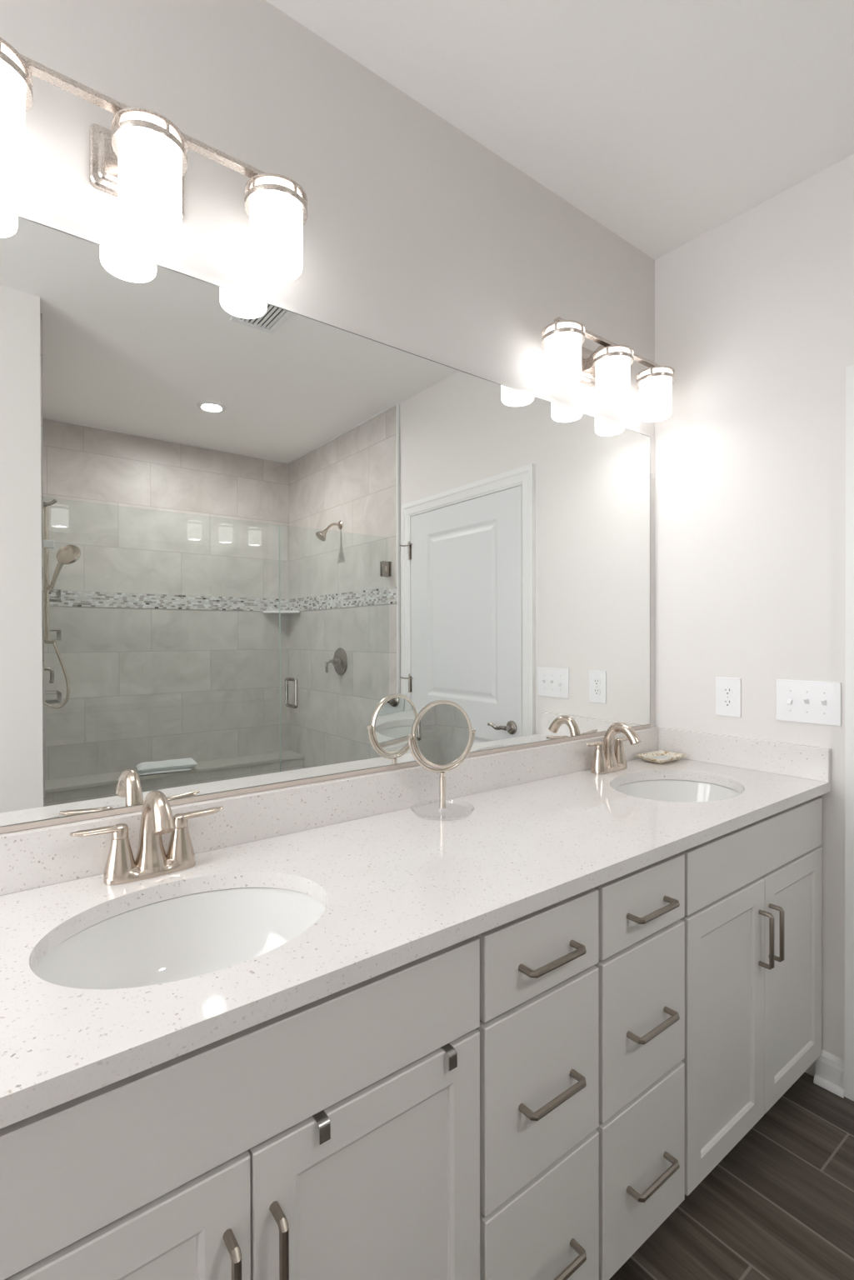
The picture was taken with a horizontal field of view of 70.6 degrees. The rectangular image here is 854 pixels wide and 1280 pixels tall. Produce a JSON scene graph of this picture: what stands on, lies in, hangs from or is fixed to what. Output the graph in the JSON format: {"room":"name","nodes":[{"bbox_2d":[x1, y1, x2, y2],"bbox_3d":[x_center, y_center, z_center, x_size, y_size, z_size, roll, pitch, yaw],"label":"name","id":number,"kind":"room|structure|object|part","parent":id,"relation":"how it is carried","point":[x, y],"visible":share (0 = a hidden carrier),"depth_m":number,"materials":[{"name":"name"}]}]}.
{"room":"bathroom","nodes":[
{"label":"bathroom","id":0,"kind":"room"},
{"bbox_2d":[0,0,654,726],"bbox_3d":[-0.413,-0.031,1.332,3.360,2.709,0.110,0,0,-37],"label":"wall","id":1,"kind":"structure","parent":0,"point":[419,238],"depth_m":1.42,"materials":[{"name":"grey paint"}]},
{"bbox_2d":[0,36,307,282],"bbox_3d":[-0.504,-0.847,1.089,0.600,0.192,0.159,0,0,-37],"label":"vanity light","id":2,"kind":"object","parent":1,"relation":"attached to","point":[142,162],"visible":1,"depth_m":1.05,"materials":[{"name":"white glass"}]},
{"bbox_3d":[-0.683,-0.819,0.931,0.103,0.140,0.103,0,0,-37],"label":"lamp shade","id":3,"kind":"part","parent":2,"relation":"part of","materials":[{"name":"white glass"}]},
{"bbox_3d":[-0.546,-0.887,1.144,0.164,0.112,0.022,0,0,-37],"label":"plate","id":4,"kind":"part","parent":2,"relation":"part of","materials":[{"name":"silver metal"}]},
{"bbox_3d":[-0.494,-0.820,1.076,0.103,0.140,0.103,0,0,-37],"label":"lamp shade","id":5,"kind":"part","parent":2,"relation":"part of","materials":[{"name":"white glass"}]},
{"bbox_3d":[-0.305,-0.822,1.220,0.103,0.140,0.103,0,0,-37],"label":"lamp shade","id":6,"kind":"part","parent":2,"relation":"part of","materials":[{"name":"white glass"}]},
{"bbox_2d":[0,209,650,834],"bbox_3d":[-0.009,-0.204,1.564,2.090,1.055,0.010,0,0,-37],"label":"wall mirror","id":7,"kind":"object","parent":1,"relation":"attached to","point":[246,542],"visible":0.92,"depth_m":1.29,"materials":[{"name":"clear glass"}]},
{"bbox_2d":[0,726,658,895],"bbox_3d":[-0.007,0.372,1.558,2.107,0.097,0.027,0,0,-37],"label":"backsplash","id":8,"kind":"structure","parent":1,"relation":"attached to","point":[32,858],"depth_m":1.32,"materials":[{"name":"stone"}]},
{"bbox_2d":[541,316,674,422],"bbox_3d":[0.575,-0.851,1.913,0.600,0.192,0.159,0,0,-37],"label":"vanity light","id":9,"kind":"object","parent":1,"relation":"attached to","point":[606,369],"visible":1,"depth_m":1.86,"materials":[{"name":"white glass"}]},
{"bbox_3d":[0.397,-0.823,1.755,0.103,0.140,0.103,0,0,-37],"label":"lamp shade","id":10,"kind":"part","parent":9,"relation":"part of","materials":[{"name":"white glass"}]},
{"bbox_3d":[0.533,-0.891,1.968,0.164,0.112,0.022,0,0,-37],"label":"plate","id":11,"kind":"part","parent":9,"relation":"part of","materials":[{"name":"silver metal"}]},
{"bbox_3d":[0.559,-0.900,1.934,0.060,0.058,0.067,0,0,-37],"label":"arm","id":12,"kind":"part","parent":9,"relation":"part of","materials":[{"name":"silver metal"}]},
{"bbox_3d":[0.586,-0.824,1.900,0.103,0.140,0.103,0,0,-37],"label":"lamp shade","id":13,"kind":"part","parent":9,"relation":"part of","materials":[{"name":"white glass"}]},
{"bbox_3d":[0.775,-0.825,2.044,0.103,0.140,0.103,0,0,-37],"label":"lamp shade","id":14,"kind":"part","parent":9,"relation":"part of","materials":[{"name":"white glass"}]},
{"bbox_2d":[265,0,853,259],"bbox_3d":[0.657,-1.425,0.032,3.500,0.090,3.466,0,0,-37],"label":"ceiling","id":15,"kind":"structure","parent":0,"point":[663,122],"depth_m":1.51,"materials":[{"name":"paint"}]},
{"bbox_2d":[609,1072,853,1279],"bbox_3d":[-0.375,1.370,0.256,4.900,0.080,1.876,0,0,-37],"label":"floor","id":16,"kind":"structure","parent":0,"point":[779,1205],"depth_m":1.40,"materials":[{"name":"brown wood"}]},
{"bbox_2d":[0,935,479,1279],"bbox_3d":[-0.363,0.891,0.933,0.756,0.870,0.574,0,0,-37],"label":"base cabinet","id":17,"kind":"object","parent":16,"relation":"on","point":[208,1162],"visible":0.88,"depth_m":0.76,"materials":[{"name":"white paint"}]},
{"bbox_3d":[-0.367,0.934,0.626,0.374,0.616,0.019,0,0,-37],"label":"door","id":18,"kind":"part","parent":17,"relation":"part of","materials":[{"name":"white paint"}]},
{"bbox_3d":[-0.225,0.769,0.699,0.012,0.144,0.036,0,0,-37],"label":"pull handle","id":19,"kind":"part","parent":17,"relation":"part of","materials":[{"name":"silver metal"}]},
{"bbox_3d":[-0.179,0.769,0.734,0.012,0.144,0.036,0,0,-37],"label":"pull handle","id":20,"kind":"part","parent":17,"relation":"part of","materials":[{"name":"silver metal"}]},
{"bbox_2d":[312,1110,330,1144],"bbox_3d":[-0.139,0.636,0.788,0.016,0.025,0.023,0,0,-37],"label":"hook","id":21,"kind":"object","parent":17,"relation":"attached to","point":[321,1117],"visible":1,"depth_m":0.78,"materials":[{"name":"metal"}]},
{"bbox_3d":[-0.068,0.932,0.854,0.373,0.616,0.019,0,0,-37],"label":"door","id":22,"kind":"part","parent":17,"relation":"part of","materials":[{"name":"white paint"}]},
{"bbox_2d":[0,758,830,1129],"bbox_3d":[0.170,0.437,1.353,2.139,0.029,0.564,0,0,-37],"label":"countertop","id":23,"kind":"structure","parent":17,"relation":"on","point":[395,889],"depth_m":1.01,"materials":[{"name":"stone"}]},
{"bbox_2d":[70,790,223,884],"bbox_3d":[-0.480,0.346,1.069,0.258,0.157,0.143,0,0,-37],"label":"faucet","id":24,"kind":"object","parent":23,"relation":"on","point":[152,861],"visible":1,"depth_m":1.08,"materials":[{"name":"silver metal"}]},
{"bbox_3d":[-0.571,0.334,1.046,0.086,0.018,0.024,0,0,-44],"label":"lever","id":25,"kind":"part","parent":24,"relation":"part of","materials":[{"name":"silver metal"}]},
{"bbox_3d":[-0.545,0.372,1.071,0.053,0.090,0.053,0,0,-37],"label":"handle","id":26,"kind":"part","parent":24,"relation":"part of","materials":[{"name":"silver metal"}]},
{"bbox_3d":[-0.504,0.413,1.102,0.155,0.023,0.057,0,0,-37],"label":"plate","id":27,"kind":"part","parent":24,"relation":"part of","materials":[{"name":"silver metal"}]},
{"bbox_3d":[-0.480,0.344,1.069,0.061,0.152,0.143,0,0,-37],"label":"spout","id":28,"kind":"part","parent":24,"relation":"part of","materials":[{"name":"silver metal"}]},
{"bbox_3d":[-0.464,0.372,1.133,0.053,0.090,0.053,0,0,-37],"label":"handle","id":29,"kind":"part","parent":24,"relation":"part of","materials":[{"name":"silver metal"}]},
{"bbox_3d":[-0.433,0.333,1.151,0.086,0.018,0.024,0,0,-31],"label":"lever","id":30,"kind":"part","parent":24,"relation":"part of","materials":[{"name":"silver metal"}]},
{"bbox_2d":[32,887,324,989],"bbox_3d":[-0.356,0.546,0.922,0.463,0.178,0.367,0,0,-37],"label":"undermount sink","id":31,"kind":"object","parent":23,"relation":"in","point":[182,937],"visible":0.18,"depth_m":1.05,"materials":[{"name":"white ceramic"}]},
{"bbox_2d":[407,700,475,820],"bbox_3d":[0.038,0.284,1.471,0.155,0.275,0.155,0,0,10],"label":"makeup mirror","id":32,"kind":"object","parent":23,"relation":"on","point":[442,736],"visible":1,"depth_m":1.47,"materials":[{"name":"silver metal"}]},
{"bbox_3d":[0.038,0.415,1.472,0.155,0.013,0.155,0,0,-37],"label":"dish","id":33,"kind":"part","parent":32,"relation":"part of","materials":[{"name":"clear plastic"}]},
{"bbox_3d":[0.038,0.366,1.471,0.016,0.086,0.016,0,0,-37],"label":"stem","id":34,"kind":"part","parent":32,"relation":"part of","materials":[{"name":"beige metal"}]},
{"bbox_2d":[416,703,469,764],"bbox_3d":[0.039,0.229,1.468,0.149,0.149,0.012,0,0,-28],"label":"mirror glass","id":35,"kind":"object","parent":32,"relation":"attached to","point":[442,729],"depth_m":1.47,"materials":[{"name":"grey"}]},
{"bbox_2d":[585,722,641,774],"bbox_3d":[0.610,0.339,1.901,0.258,0.157,0.143,0,0,-37],"label":"faucet","id":36,"kind":"object","parent":23,"relation":"on","point":[608,757],"visible":1,"depth_m":1.90,"materials":[{"name":"silver metal"}]},
{"bbox_3d":[0.519,0.326,1.877,0.086,0.018,0.024,0,0,-44],"label":"lever","id":37,"kind":"part","parent":36,"relation":"part of","materials":[{"name":"silver metal"}]},
{"bbox_3d":[0.544,0.365,1.903,0.053,0.090,0.053,0,0,-37],"label":"handle","id":38,"kind":"part","parent":36,"relation":"part of","materials":[{"name":"silver metal"}]},
{"bbox_3d":[0.585,0.406,1.933,0.155,0.023,0.057,0,0,-37],"label":"plate","id":39,"kind":"part","parent":36,"relation":"part of","materials":[{"name":"silver metal"}]},
{"bbox_3d":[0.625,0.364,1.965,0.053,0.090,0.053,0,0,-37],"label":"handle","id":40,"kind":"part","parent":36,"relation":"part of","materials":[{"name":"silver metal"}]},
{"bbox_3d":[0.610,0.336,1.901,0.061,0.152,0.143,0,0,-37],"label":"spout","id":41,"kind":"part","parent":36,"relation":"part of","materials":[{"name":"silver metal"}]},
{"bbox_3d":[0.656,0.325,1.982,0.086,0.018,0.024,0,0,-31],"label":"lever","id":42,"kind":"part","parent":36,"relation":"part of","materials":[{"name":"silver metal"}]},
{"bbox_2d":[635,750,687,764],"bbox_3d":[0.808,0.405,2.075,0.149,0.022,0.105,0,0,-34],"label":"soap dish","id":43,"kind":"object","parent":23,"relation":"on","point":[660,757],"visible":1,"depth_m":2.08,"materials":[{"name":"ceramic"}]},
{"bbox_2d":[613,779,740,802],"bbox_3d":[0.721,0.538,1.744,0.463,0.178,0.367,0,0,-37],"label":"undermount sink","id":44,"kind":"object","parent":23,"relation":"in","point":[666,790],"visible":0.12,"depth_m":1.91,"materials":[{"name":"white ceramic"}]},
{"bbox_2d":[440,1043,457,1071],"bbox_3d":[0.033,0.635,0.919,0.016,0.025,0.023,0,0,-37],"label":"hook","id":45,"kind":"object","parent":17,"relation":"attached to","point":[448,1048],"visible":1,"depth_m":0.91,"materials":[{"name":"metal"}]},
{"bbox_2d":[475,888,599,1279],"bbox_3d":[0.059,0.888,1.255,0.303,0.870,0.574,0,0,-37],"label":"base cabinet","id":46,"kind":"object","parent":16,"relation":"on","point":[538,1028],"visible":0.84,"depth_m":1.04,"materials":[{"name":"white paint"}]},
{"bbox_3d":[0.204,0.544,1.060,0.293,0.138,0.019,0,0,-37],"label":"drawer","id":47,"kind":"part","parent":46,"relation":"part of","materials":[{"name":"white paint"}]},
{"bbox_3d":[0.204,0.774,1.062,0.293,0.303,0.019,0,0,-37],"label":"drawer","id":48,"kind":"part","parent":46,"relation":"part of","materials":[{"name":"white paint"}]},
{"bbox_3d":[0.205,1.087,1.064,0.293,0.303,0.019,0,0,-37],"label":"drawer","id":49,"kind":"part","parent":46,"relation":"part of","materials":[{"name":"white paint"}]},
{"bbox_3d":[0.221,0.550,1.038,0.144,0.012,0.036,0,0,-37],"label":"pull handle","id":50,"kind":"part","parent":46,"relation":"part of","materials":[{"name":"silver metal"}]},
{"bbox_3d":[0.221,0.785,1.040,0.144,0.012,0.036,0,0,-37],"label":"pull handle","id":51,"kind":"part","parent":46,"relation":"part of","materials":[{"name":"silver metal"}]},
{"bbox_3d":[0.222,1.095,1.042,0.144,0.012,0.036,0,0,-37],"label":"pull handle","id":52,"kind":"part","parent":46,"relation":"part of","materials":[{"name":"silver metal"}]},
{"bbox_2d":[593,852,684,1279],"bbox_3d":[0.301,0.886,1.439,0.304,0.870,0.574,0,0,-37],"label":"base cabinet","id":53,"kind":"object","parent":16,"relation":"on","point":[641,965],"visible":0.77,"depth_m":1.22,"materials":[{"name":"white paint"}]},
{"bbox_3d":[0.446,0.542,1.245,0.292,0.138,0.019,0,0,-37],"label":"drawer","id":54,"kind":"part","parent":53,"relation":"part of","materials":[{"name":"white paint"}]},
{"bbox_3d":[0.447,0.772,1.247,0.292,0.303,0.019,0,0,-37],"label":"drawer","id":55,"kind":"part","parent":53,"relation":"part of","materials":[{"name":"white paint"}]},
{"bbox_3d":[0.447,1.085,1.248,0.292,0.303,0.019,0,0,-37],"label":"drawer","id":56,"kind":"part","parent":53,"relation":"part of","materials":[{"name":"white paint"}]},
{"bbox_3d":[0.463,0.548,1.223,0.144,0.012,0.036,0,0,-37],"label":"pull handle","id":57,"kind":"part","parent":53,"relation":"part of","materials":[{"name":"silver metal"}]},
{"bbox_3d":[0.463,0.783,1.225,0.144,0.012,0.036,0,0,-37],"label":"pull handle","id":58,"kind":"part","parent":53,"relation":"part of","materials":[{"name":"silver metal"}]},
{"bbox_3d":[0.464,1.093,1.227,0.144,0.012,0.036,0,0,-37],"label":"pull handle","id":59,"kind":"part","parent":53,"relation":"part of","materials":[{"name":"silver metal"}]},
{"bbox_2d":[680,796,822,1195],"bbox_3d":[0.724,0.883,1.762,0.758,0.870,0.574,0,0,-37],"label":"base cabinet","id":60,"kind":"object","parent":16,"relation":"on","point":[752,919],"visible":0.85,"depth_m":1.52,"materials":[{"name":"white paint"}]},
{"bbox_3d":[0.722,0.927,1.457,0.373,0.616,0.019,0,0,-37],"label":"door","id":61,"kind":"part","parent":60,"relation":"part of","materials":[{"name":"white paint"}]},
{"bbox_3d":[0.870,0.540,1.569,0.749,0.140,0.019,0,0,-37],"label":"panel","id":62,"kind":"part","parent":60,"relation":"part of","materials":[{"name":"white paint"}]},
{"bbox_3d":[0.863,0.762,1.530,0.012,0.144,0.036,0,0,-37],"label":"pull handle","id":63,"kind":"part","parent":60,"relation":"part of","materials":[{"name":"silver metal"}]},
{"bbox_3d":[0.909,0.761,1.565,0.012,0.144,0.036,0,0,-37],"label":"pull handle","id":64,"kind":"part","parent":60,"relation":"part of","materials":[{"name":"silver metal"}]},
{"bbox_3d":[1.020,0.925,1.685,0.373,0.616,0.019,0,0,-37],"label":"door","id":65,"kind":"part","parent":60,"relation":"part of","materials":[{"name":"white paint"}]},
{"bbox_2d":[655,154,853,1076],"bbox_3d":[1.411,-0.036,1.588,0.110,2.709,1.700,0,0,-39],"label":"wall","id":66,"kind":"structure","parent":0,"point":[754,313],"depth_m":1.93,"materials":[{"name":"grey paint"}]},
{"bbox_2d":[715,676,741,717],"bbox_3d":[1.003,0.190,2.008,0.008,0.130,0.084,0,0,-39],"label":"outlet","id":67,"kind":"object","parent":66,"relation":"attached to","point":[728,690],"visible":1,"depth_m":2.00,"materials":[{"name":"white plastic"}]},
{"bbox_2d":[722,698,733,707],"bbox_3d":[1.001,0.209,2.006,0.002,0.028,0.034,0,0,-39],"label":"receptacle","id":68,"kind":"object","parent":67,"relation":"attached to","point":[727,702],"depth_m":2.00,"materials":[{"name":"white plastic"}]},
{"bbox_2d":[722,686,733,695],"bbox_3d":[1.001,0.170,2.006,0.002,0.028,0.034,0,0,-39],"label":"receptacle","id":69,"kind":"object","parent":67,"relation":"attached to","point":[727,691],"depth_m":2.00,"materials":[{"name":"white plastic"}]},
{"bbox_2d":[653,726,831,782],"bbox_3d":[1.010,0.368,1.990,0.022,0.097,0.560,0,0,-38],"label":"side splash","id":70,"kind":"object","parent":66,"relation":"attached to","point":[812,762],"visible":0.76,"depth_m":1.94,"materials":[{"name":"stone"}]},
{"bbox_2d":[775,679,841,726],"bbox_3d":[1.146,0.187,1.819,0.019,0.128,0.176,0,0,-39],"label":"light switch","id":71,"kind":"object","parent":66,"relation":"attached to","point":[799,701],"visible":1,"depth_m":1.82,"materials":[{"name":"white plastic"}]},
{"bbox_2d":[813,1049,844,1097],"bbox_3d":[1.185,1.270,1.772,0.029,0.094,0.076,0,0,-39],"label":"baseboard","id":72,"kind":"structure","parent":66,"relation":"attached to","point":[830,1068],"depth_m":1.77,"materials":[{"name":"white paint"}]},
{"bbox_3d":[1.179,1.308,1.768,0.015,0.018,0.076,0,0,-39],"label":"shoe moulding","id":73,"kind":"part","parent":72,"relation":"part of","materials":[{"name":"white paint"}]},
{"bbox_2d":[845,365,853,1100],"bbox_3d":[1.520,0.269,1.313,0.066,2.098,1.051,0,0,-39],"label":"door","id":74,"kind":"structure","parent":66,"relation":"in","point":[849,699],"depth_m":1.72,"materials":[{"name":"white paint"}]}
]}

